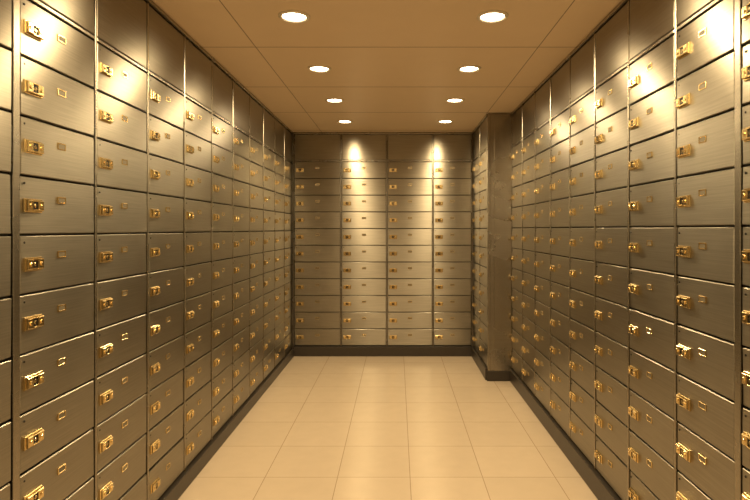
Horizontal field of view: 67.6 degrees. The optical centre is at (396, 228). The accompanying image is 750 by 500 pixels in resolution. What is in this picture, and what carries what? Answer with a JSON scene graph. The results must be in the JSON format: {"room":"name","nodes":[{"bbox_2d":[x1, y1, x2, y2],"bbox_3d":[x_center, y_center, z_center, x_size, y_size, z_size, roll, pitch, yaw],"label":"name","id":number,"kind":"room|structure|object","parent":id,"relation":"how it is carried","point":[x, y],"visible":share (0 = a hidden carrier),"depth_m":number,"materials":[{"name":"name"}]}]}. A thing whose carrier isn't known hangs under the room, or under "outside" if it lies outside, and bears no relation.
{"room":"bank vault","nodes":[
{"label":"bank vault","id":0,"kind":"room"},
{"bbox_2d":[293,133,473,346],"bbox_3d":[-0.051,0.180,6.830,2.798,2.680,0.139,0,0,0],"label":"wall","id":1,"kind":"structure","parent":0,"point":[293,133],"depth_m":6.76,"materials":[{"name":"metal"}]},
{"bbox_2d":[219,0,574,131],"bbox_3d":[-0.051,-1.160,2.625,2.398,0.002,8.150,0,0,0],"label":"trim","id":2,"kind":"structure","parent":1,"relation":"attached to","point":[219,0],"depth_m":5.57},
{"bbox_2d":[152,0,621,132],"bbox_3d":[-0.051,-1.210,2.650,2.798,0.100,8.500,0,0,0],"label":"ceiling","id":3,"kind":"structure","parent":0,"point":[381,55],"depth_m":3.60,"materials":[{"name":"paint"}]},
{"bbox_2d":[278,10,309,22],"bbox_3d":[-0.560,-1.155,3.050,0.172,0.011,0.172,0,0,0],"label":"recessed light","id":4,"kind":"object","parent":3,"relation":"in","point":[291,16],"visible":1,"depth_m":3.04,"materials":[{"name":"beige"}]},
{"bbox_2d":[307,65,330,72],"bbox_3d":[-0.560,-1.155,4.040,0.172,0.011,0.172,0,0,0],"label":"recessed light","id":5,"kind":"object","parent":3,"relation":"in","point":[313,68],"visible":1,"depth_m":4.03,"materials":[{"name":"beige"}]},
{"bbox_2d":[325,98,343,102],"bbox_3d":[-0.560,-1.155,5.030,0.172,0.011,0.172,0,0,0],"label":"recessed light","id":6,"kind":"object","parent":3,"relation":"in","point":[331,100],"visible":1,"depth_m":5.03,"materials":[{"name":"beige"}]},
{"bbox_2d":[337,120,352,122],"bbox_3d":[-0.560,-1.155,6.020,0.172,0.011,0.172,0,0,0],"label":"recessed light","id":7,"kind":"object","parent":3,"relation":"in","point":[338,121],"visible":1,"depth_m":6.01,"materials":[{"name":"beige"}]},
{"bbox_2d":[437,120,452,122],"bbox_3d":[0.520,-1.155,6.020,0.172,0.011,0.172,0,0,0],"label":"recessed light","id":8,"kind":"object","parent":3,"relation":"in","point":[438,121],"visible":1,"depth_m":6.01,"materials":[{"name":"beige"}]},
{"bbox_2d":[445,98,464,102],"bbox_3d":[0.520,-1.155,5.030,0.172,0.011,0.172,0,0,0],"label":"recessed light","id":9,"kind":"object","parent":3,"relation":"in","point":[449,100],"visible":1,"depth_m":5.03,"materials":[{"name":"beige"}]},
{"bbox_2d":[457,65,480,72],"bbox_3d":[0.520,-1.155,4.040,0.172,0.011,0.172,0,0,0],"label":"recessed light","id":10,"kind":"object","parent":3,"relation":"in","point":[465,68],"visible":1,"depth_m":4.03,"materials":[{"name":"beige"}]},
{"bbox_2d":[477,10,508,22],"bbox_3d":[0.520,-1.155,3.050,0.172,0.011,0.172,0,0,0],"label":"recessed light","id":11,"kind":"object","parent":3,"relation":"in","point":[490,16],"visible":1,"depth_m":3.04,"materials":[{"name":"beige"}]},
{"bbox_2d":[178,356,597,499],"bbox_3d":[-0.051,1.570,2.650,2.798,0.100,8.500,0,0,0],"label":"floor","id":12,"kind":"structure","parent":0,"point":[326,427],"depth_m":4.03,"materials":[{"name":"tile"}]},
{"bbox_2d":[0,0,293,499],"bbox_3d":[-1.269,0.180,2.809,0.082,2.677,7.779,0,0,0],"label":"boxes","id":13,"kind":"object","parent":12,"relation":"on","point":[146,192],"visible":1,"depth_m":2.59,"materials":[{"name":"metal"}]},
{"bbox_2d":[293,132,471,355],"bbox_3d":[-0.170,0.180,6.719,2.132,2.677,0.082,0,0,0],"label":"boxes","id":14,"kind":"object","parent":12,"relation":"on","point":[383,220],"visible":1,"depth_m":6.70,"materials":[{"name":"metal"}]},
{"bbox_2d":[471,114,486,379],"bbox_3d":[0.924,0.180,6.158,0.072,2.677,1.056,0,0,0],"label":"boxes","id":15,"kind":"object","parent":12,"relation":"on","point":[479,351],"visible":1,"depth_m":6.10,"materials":[{"name":"metal"}]},
{"bbox_2d":[487,371,509,380],"bbox_3d":[1.023,1.470,5.608,0.246,0.097,0.040,0,0,0],"label":"base","id":16,"kind":"object","parent":12,"relation":"on","point":[491,375],"visible":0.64,"depth_m":5.59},
{"bbox_2d":[510,0,749,499],"bbox_3d":[1.167,0.180,2.332,0.082,2.677,6.533,0,0,0],"label":"boxes","id":17,"kind":"object","parent":12,"relation":"on","point":[630,178],"visible":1,"depth_m":2.62,"materials":[{"name":"metal"}]},
{"bbox_3d":[1.087,0.182,6.165,0.243,2.676,1.071,0,0,0],"label":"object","id":18,"kind":"object","parent":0,"visible":0},
{"bbox_2d":[487,113,511,370],"bbox_3d":[1.042,0.132,5.610,0.272,2.576,0.036,0,0,0],"label":"pillar","id":19,"kind":"structure","parent":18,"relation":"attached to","point":[499,125],"depth_m":5.60,"materials":[{"name":"metal"}]}
]}

